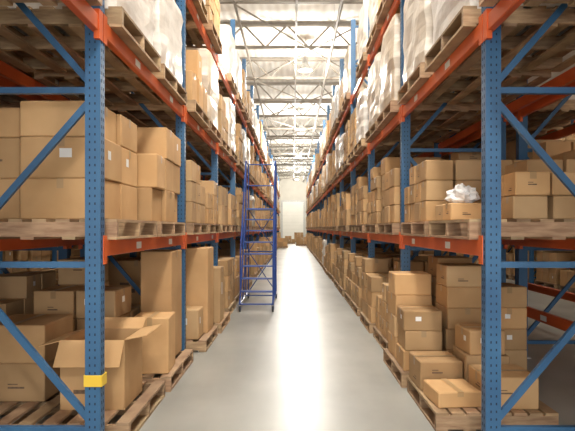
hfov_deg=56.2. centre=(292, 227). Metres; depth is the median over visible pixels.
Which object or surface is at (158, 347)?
cardboard box
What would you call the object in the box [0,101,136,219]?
cardboard boxes
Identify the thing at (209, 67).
load
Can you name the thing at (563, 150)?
load
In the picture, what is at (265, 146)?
load
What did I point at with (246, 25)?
joist
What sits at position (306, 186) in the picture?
load
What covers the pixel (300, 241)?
load
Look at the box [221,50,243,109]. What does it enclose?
load
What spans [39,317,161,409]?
open cardboard box
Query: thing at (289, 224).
door
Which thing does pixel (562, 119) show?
load
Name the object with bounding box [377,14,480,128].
load
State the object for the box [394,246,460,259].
load
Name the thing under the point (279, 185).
load
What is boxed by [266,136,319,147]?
joist
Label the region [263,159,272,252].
load
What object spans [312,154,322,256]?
load
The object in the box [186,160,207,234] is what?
load
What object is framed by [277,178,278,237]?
load
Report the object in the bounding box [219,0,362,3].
joist
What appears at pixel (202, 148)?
load
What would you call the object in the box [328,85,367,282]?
load
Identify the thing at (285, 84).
joist
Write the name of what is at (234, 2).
joist bridging
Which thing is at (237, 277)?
load
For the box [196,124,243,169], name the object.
load
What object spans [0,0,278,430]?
rack
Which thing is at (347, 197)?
load
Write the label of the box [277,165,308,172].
joist
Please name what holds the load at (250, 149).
on the rack at (95, 247)
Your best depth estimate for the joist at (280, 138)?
37.54 m
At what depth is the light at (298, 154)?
43.93 m
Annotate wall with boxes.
[278,173,307,239]
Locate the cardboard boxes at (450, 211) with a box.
[436,203,480,220]
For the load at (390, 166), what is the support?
on the rack at (490, 249)
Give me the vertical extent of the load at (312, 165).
5.482 m
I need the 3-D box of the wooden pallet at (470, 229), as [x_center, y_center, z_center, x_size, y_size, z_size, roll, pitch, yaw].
[1.810,0.009,4.210,1.220,0.140,1.100,0,0,0]
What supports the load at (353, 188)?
on the rack at (490, 249)
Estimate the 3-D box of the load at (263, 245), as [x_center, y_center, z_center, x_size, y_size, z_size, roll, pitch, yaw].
[-1.736,-1.231,21.061,1.287,5.460,2.384,0,0,0]
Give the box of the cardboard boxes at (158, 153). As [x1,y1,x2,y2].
[136,127,180,221]
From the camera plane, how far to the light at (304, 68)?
19.91 m
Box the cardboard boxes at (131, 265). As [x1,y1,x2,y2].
[108,257,202,338]
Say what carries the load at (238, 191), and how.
on the rack at (95, 247)
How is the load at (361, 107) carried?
on the rack at (490, 249)
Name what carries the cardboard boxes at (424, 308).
on the wooden pallet at (400, 375)
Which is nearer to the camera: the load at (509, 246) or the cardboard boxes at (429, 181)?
the cardboard boxes at (429, 181)
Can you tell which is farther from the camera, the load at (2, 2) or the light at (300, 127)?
the light at (300, 127)
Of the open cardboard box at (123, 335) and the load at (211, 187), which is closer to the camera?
the open cardboard box at (123, 335)
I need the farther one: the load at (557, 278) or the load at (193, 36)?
the load at (557, 278)
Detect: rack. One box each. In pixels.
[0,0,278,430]
[0,76,255,285]
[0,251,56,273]
[307,0,574,430]
[330,79,574,358]
[507,119,574,283]
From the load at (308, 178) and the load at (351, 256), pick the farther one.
the load at (308, 178)
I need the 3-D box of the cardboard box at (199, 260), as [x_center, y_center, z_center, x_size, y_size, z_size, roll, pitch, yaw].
[-1.275,0.808,7.200,0.355,1.102,0.500,0,0,0]
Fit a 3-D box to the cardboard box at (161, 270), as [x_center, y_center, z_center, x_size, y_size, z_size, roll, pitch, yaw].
[-1.400,0.798,5.750,0.325,1.122,0.500,0,0,0]
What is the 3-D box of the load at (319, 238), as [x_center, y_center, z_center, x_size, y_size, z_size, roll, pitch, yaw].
[1.745,-1.217,23.772,1.291,5.432,2.375,0,0,0]
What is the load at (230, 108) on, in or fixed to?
on the rack at (95, 247)
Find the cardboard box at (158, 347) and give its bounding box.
[134,311,174,373]
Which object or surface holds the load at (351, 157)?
on the rack at (490, 249)
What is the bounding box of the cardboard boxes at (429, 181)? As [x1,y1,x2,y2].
[404,160,523,221]
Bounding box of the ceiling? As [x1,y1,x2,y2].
[220,4,362,171]
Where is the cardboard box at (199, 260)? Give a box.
[186,247,212,332]
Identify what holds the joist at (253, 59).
attached to the ceiling
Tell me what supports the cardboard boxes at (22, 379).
on the wooden pallet at (137, 412)
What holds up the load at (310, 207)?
on the rack at (490, 249)
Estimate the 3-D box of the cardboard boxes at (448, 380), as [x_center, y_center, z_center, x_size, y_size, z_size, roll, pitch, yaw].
[1.448,1.107,4.461,0.788,0.504,0.888,0,0,0]
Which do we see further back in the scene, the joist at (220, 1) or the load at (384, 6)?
the joist at (220, 1)
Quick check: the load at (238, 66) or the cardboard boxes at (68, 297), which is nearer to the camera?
the cardboard boxes at (68, 297)
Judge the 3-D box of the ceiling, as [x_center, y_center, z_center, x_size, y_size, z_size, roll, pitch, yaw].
[0.000,-7.200,30.500,22.400,0.200,79.400,0,0,0]
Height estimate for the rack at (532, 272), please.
6.000 m
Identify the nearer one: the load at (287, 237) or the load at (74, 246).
the load at (74, 246)
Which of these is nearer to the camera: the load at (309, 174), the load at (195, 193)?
the load at (195, 193)
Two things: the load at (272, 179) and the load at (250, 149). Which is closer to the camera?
the load at (250, 149)
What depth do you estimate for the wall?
70.00 m
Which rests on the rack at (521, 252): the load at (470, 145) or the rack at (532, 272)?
the load at (470, 145)
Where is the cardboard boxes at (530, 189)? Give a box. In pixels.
[501,159,574,218]
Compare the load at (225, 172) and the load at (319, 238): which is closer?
the load at (225, 172)
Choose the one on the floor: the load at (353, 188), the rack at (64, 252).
the rack at (64, 252)
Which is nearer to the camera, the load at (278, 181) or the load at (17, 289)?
the load at (17, 289)
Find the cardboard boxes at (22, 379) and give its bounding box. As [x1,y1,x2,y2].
[0,314,72,401]
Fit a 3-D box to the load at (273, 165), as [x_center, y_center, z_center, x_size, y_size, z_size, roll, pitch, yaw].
[-1.739,-1.217,34.575,1.299,5.432,2.343,0,0,0]
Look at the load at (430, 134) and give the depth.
8.07 m
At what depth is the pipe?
20.18 m
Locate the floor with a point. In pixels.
(310, 363)
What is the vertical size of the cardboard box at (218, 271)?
0.792 m
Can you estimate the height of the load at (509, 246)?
5.532 m
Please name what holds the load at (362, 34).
on the rack at (490, 249)
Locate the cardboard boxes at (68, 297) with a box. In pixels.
[34,257,140,330]
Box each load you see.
[0,0,101,5]
[0,0,160,71]
[0,51,55,315]
[0,79,114,285]
[3,251,50,273]
[34,0,186,104]
[50,245,77,268]
[71,249,140,258]
[105,50,209,127]
[167,47,220,142]
[174,0,207,23]
[186,0,221,53]
[186,24,236,93]
[186,94,229,154]
[186,97,237,162]
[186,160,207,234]
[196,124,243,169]
[200,129,247,174]
[200,181,219,233]
[205,91,257,276]
[218,186,229,232]
[218,249,251,289]
[218,255,244,295]
[218,257,235,314]
[219,111,262,274]
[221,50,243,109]
[224,187,242,231]
[228,194,237,231]
[234,259,239,304]
[235,69,248,119]
[237,121,266,267]
[242,192,247,229]
[254,139,269,262]
[254,158,273,236]
[259,146,271,258]
[259,165,273,235]
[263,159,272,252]
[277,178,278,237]
[278,181,279,237]
[278,238,287,247]
[279,185,280,237]
[285,236,294,243]
[294,232,302,241]
[296,237,305,245]
[306,182,307,245]
[306,186,306,228]
[307,174,309,248]
[307,178,308,245]
[309,165,326,251]
[309,172,322,247]
[311,163,322,252]
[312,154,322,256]
[315,153,326,259]
[317,135,346,263]
[320,126,350,267]
[323,113,356,274]
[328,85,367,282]
[334,247,382,288]
[338,76,350,119]
[338,133,367,174]
[338,191,350,230]
[338,249,392,296]
[341,194,350,231]
[342,45,367,109]
[342,120,380,169]
[345,252,399,305]
[348,108,415,162]
[349,184,356,231]
[351,255,419,315]
[354,89,431,154]
[355,177,367,232]
[356,0,378,77]
[360,258,427,332]
[365,52,459,142]
[365,167,381,233]
[366,0,387,53]
[373,283,389,348]
[376,0,399,24]
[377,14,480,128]
[377,244,398,249]
[378,152,480,234]
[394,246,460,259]
[398,0,550,103]
[416,132,507,159]
[425,0,574,71]
[457,50,574,160]
[469,245,511,264]
[479,0,574,6]
[506,130,549,282]
[533,141,574,159]
[535,134,574,292]
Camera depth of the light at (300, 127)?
31.91 m
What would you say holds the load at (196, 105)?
on the rack at (95, 247)
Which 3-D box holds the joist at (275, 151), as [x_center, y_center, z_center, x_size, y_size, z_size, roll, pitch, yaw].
[0.000,-6.633,49.000,21.900,0.890,0.140,0,0,0]
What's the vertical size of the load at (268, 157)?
5.470 m
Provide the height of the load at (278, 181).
5.382 m
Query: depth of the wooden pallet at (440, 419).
3.95 m
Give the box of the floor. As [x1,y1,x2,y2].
[0,240,574,430]
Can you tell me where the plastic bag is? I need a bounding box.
[444,183,480,202]
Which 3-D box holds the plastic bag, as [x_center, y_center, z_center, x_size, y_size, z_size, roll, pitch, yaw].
[1.402,-0.286,4.457,0.268,0.166,0.334,0,0,0]
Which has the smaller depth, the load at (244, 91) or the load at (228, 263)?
the load at (228, 263)
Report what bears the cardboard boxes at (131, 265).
on the wooden pallet at (204, 342)
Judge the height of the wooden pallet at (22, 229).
0.140 m
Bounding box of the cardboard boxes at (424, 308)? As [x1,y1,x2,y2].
[388,256,526,370]
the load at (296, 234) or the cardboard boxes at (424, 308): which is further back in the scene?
the load at (296, 234)
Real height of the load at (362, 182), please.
1.020 m
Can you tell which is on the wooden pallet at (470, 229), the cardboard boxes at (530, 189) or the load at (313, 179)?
the cardboard boxes at (530, 189)
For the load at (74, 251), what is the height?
5.470 m
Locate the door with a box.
[281,200,304,238]
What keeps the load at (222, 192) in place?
on the rack at (95, 247)
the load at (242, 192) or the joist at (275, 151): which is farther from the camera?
the joist at (275, 151)
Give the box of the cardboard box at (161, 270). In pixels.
[141,250,181,355]
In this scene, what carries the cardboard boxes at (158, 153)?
on the wooden pallet at (164, 228)
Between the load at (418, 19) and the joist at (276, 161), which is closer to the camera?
the load at (418, 19)
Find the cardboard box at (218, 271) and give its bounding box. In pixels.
[213,266,223,322]
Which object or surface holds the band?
attached to the rack at (95, 247)
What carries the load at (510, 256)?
on the rack at (532, 272)
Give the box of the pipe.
[303,0,343,180]
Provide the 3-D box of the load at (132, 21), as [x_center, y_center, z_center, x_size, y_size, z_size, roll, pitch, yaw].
[-1.772,-1.882,4.231,1.200,1.002,1.081,0,0,0]
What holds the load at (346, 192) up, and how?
on the rack at (490, 249)
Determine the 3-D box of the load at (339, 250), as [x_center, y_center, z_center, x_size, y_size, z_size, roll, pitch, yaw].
[1.686,1.004,13.601,1.200,0.990,1.080,0,0,0]
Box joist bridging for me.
[232,0,350,180]
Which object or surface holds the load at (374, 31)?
on the rack at (490, 249)
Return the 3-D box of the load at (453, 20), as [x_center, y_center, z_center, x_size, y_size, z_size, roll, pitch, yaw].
[1.766,-1.907,4.221,1.200,1.052,1.080,0,0,0]
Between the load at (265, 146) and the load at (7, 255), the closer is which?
the load at (7, 255)
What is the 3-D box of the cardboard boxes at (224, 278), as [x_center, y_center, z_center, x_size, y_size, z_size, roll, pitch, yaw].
[-1.700,0.859,8.201,1.205,1.000,0.999,0,0,0]
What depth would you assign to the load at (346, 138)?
12.09 m
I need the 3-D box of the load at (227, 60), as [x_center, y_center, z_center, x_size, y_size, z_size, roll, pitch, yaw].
[-1.779,-3.382,10.867,1.207,1.102,1.081,0,0,0]
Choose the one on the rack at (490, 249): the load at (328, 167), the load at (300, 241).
the load at (328, 167)
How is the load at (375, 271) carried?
on the floor
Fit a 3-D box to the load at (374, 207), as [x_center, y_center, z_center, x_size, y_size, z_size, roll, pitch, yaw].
[1.770,-0.416,8.198,1.200,0.990,1.080,0,0,0]
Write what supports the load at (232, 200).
on the rack at (95, 247)
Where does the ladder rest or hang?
on the floor
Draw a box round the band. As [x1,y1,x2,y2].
[84,372,106,386]
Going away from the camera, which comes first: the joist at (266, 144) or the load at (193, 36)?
the load at (193, 36)
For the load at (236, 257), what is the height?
0.860 m
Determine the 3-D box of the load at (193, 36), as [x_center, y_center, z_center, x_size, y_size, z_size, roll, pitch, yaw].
[-1.753,-3.341,8.218,1.200,1.020,1.080,0,0,0]
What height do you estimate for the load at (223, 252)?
0.950 m
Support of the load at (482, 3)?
on the rack at (490, 249)
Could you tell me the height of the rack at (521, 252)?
6.000 m
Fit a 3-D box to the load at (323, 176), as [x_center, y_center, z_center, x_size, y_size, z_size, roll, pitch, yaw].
[1.744,-1.161,21.047,1.290,5.320,2.373,0,0,0]
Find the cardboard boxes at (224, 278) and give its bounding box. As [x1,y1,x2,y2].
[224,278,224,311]
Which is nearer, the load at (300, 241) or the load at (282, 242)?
the load at (282, 242)
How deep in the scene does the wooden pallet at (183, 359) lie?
5.32 m
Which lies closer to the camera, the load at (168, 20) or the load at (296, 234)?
the load at (168, 20)
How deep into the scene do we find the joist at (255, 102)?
29.94 m
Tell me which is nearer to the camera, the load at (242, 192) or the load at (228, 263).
the load at (228, 263)
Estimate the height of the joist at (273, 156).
0.890 m
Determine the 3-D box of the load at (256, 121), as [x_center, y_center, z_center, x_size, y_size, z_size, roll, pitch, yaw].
[-1.735,-1.142,18.355,1.276,5.282,2.377,0,0,0]
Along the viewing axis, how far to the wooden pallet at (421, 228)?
5.43 m
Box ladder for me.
[239,161,276,311]
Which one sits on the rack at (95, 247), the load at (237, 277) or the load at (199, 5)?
the load at (199, 5)
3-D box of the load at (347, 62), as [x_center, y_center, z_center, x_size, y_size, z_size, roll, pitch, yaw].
[1.774,-3.432,12.331,1.200,1.202,1.085,0,0,0]
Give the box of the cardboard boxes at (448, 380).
[409,324,538,409]
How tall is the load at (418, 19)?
1.152 m
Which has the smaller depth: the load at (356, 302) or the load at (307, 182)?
the load at (356, 302)
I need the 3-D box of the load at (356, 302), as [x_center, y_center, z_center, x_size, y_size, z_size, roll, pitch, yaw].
[1.692,1.004,9.656,1.200,0.990,1.080,0,0,0]
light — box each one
[295,141,301,156]
[296,109,304,129]
[298,56,311,72]
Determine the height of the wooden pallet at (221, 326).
0.140 m
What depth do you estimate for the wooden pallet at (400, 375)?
5.47 m
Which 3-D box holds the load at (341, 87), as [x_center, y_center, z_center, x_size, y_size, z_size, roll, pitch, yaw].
[1.775,-3.261,13.609,1.200,0.860,1.080,0,0,0]
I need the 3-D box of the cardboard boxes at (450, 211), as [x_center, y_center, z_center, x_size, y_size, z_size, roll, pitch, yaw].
[1.392,-0.132,4.507,0.292,0.140,0.483,0,0,0]
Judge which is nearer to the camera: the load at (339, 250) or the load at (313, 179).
the load at (339, 250)
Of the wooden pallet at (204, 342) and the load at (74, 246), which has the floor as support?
the wooden pallet at (204, 342)
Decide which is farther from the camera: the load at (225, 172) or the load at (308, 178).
the load at (308, 178)
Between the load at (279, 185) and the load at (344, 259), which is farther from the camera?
the load at (279, 185)
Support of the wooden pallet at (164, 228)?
on the rack at (95, 247)
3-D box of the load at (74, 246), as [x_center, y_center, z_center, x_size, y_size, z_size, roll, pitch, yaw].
[-6.921,-1.231,15.669,1.236,5.460,2.375,0,0,0]
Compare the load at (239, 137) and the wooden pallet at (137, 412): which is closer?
the wooden pallet at (137, 412)
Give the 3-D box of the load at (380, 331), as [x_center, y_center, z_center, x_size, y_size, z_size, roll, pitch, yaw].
[1.710,1.099,6.902,1.200,0.800,1.080,0,0,0]
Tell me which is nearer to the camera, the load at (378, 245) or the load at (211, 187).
the load at (211, 187)
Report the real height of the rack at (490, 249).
6.072 m
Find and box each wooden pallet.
[0,219,156,239]
[0,380,164,430]
[142,349,192,391]
[157,221,184,236]
[186,326,217,351]
[213,312,229,332]
[383,348,530,387]
[401,221,428,236]
[407,376,558,430]
[429,219,574,239]
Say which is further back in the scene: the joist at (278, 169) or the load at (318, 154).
the joist at (278, 169)
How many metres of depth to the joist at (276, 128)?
33.77 m
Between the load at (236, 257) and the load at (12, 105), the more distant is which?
the load at (236, 257)
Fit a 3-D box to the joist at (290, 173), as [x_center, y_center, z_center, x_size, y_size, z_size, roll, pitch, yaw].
[0.000,-6.633,68.000,21.900,0.890,0.140,0,0,0]
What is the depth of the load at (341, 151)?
13.40 m
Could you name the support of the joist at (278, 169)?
attached to the ceiling
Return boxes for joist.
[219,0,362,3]
[220,22,358,49]
[240,57,344,79]
[246,82,339,100]
[254,101,330,116]
[262,117,322,129]
[263,127,322,139]
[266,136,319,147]
[266,144,319,153]
[271,150,313,159]
[273,156,311,164]
[276,161,311,168]
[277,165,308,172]
[277,169,307,175]
[279,173,306,178]

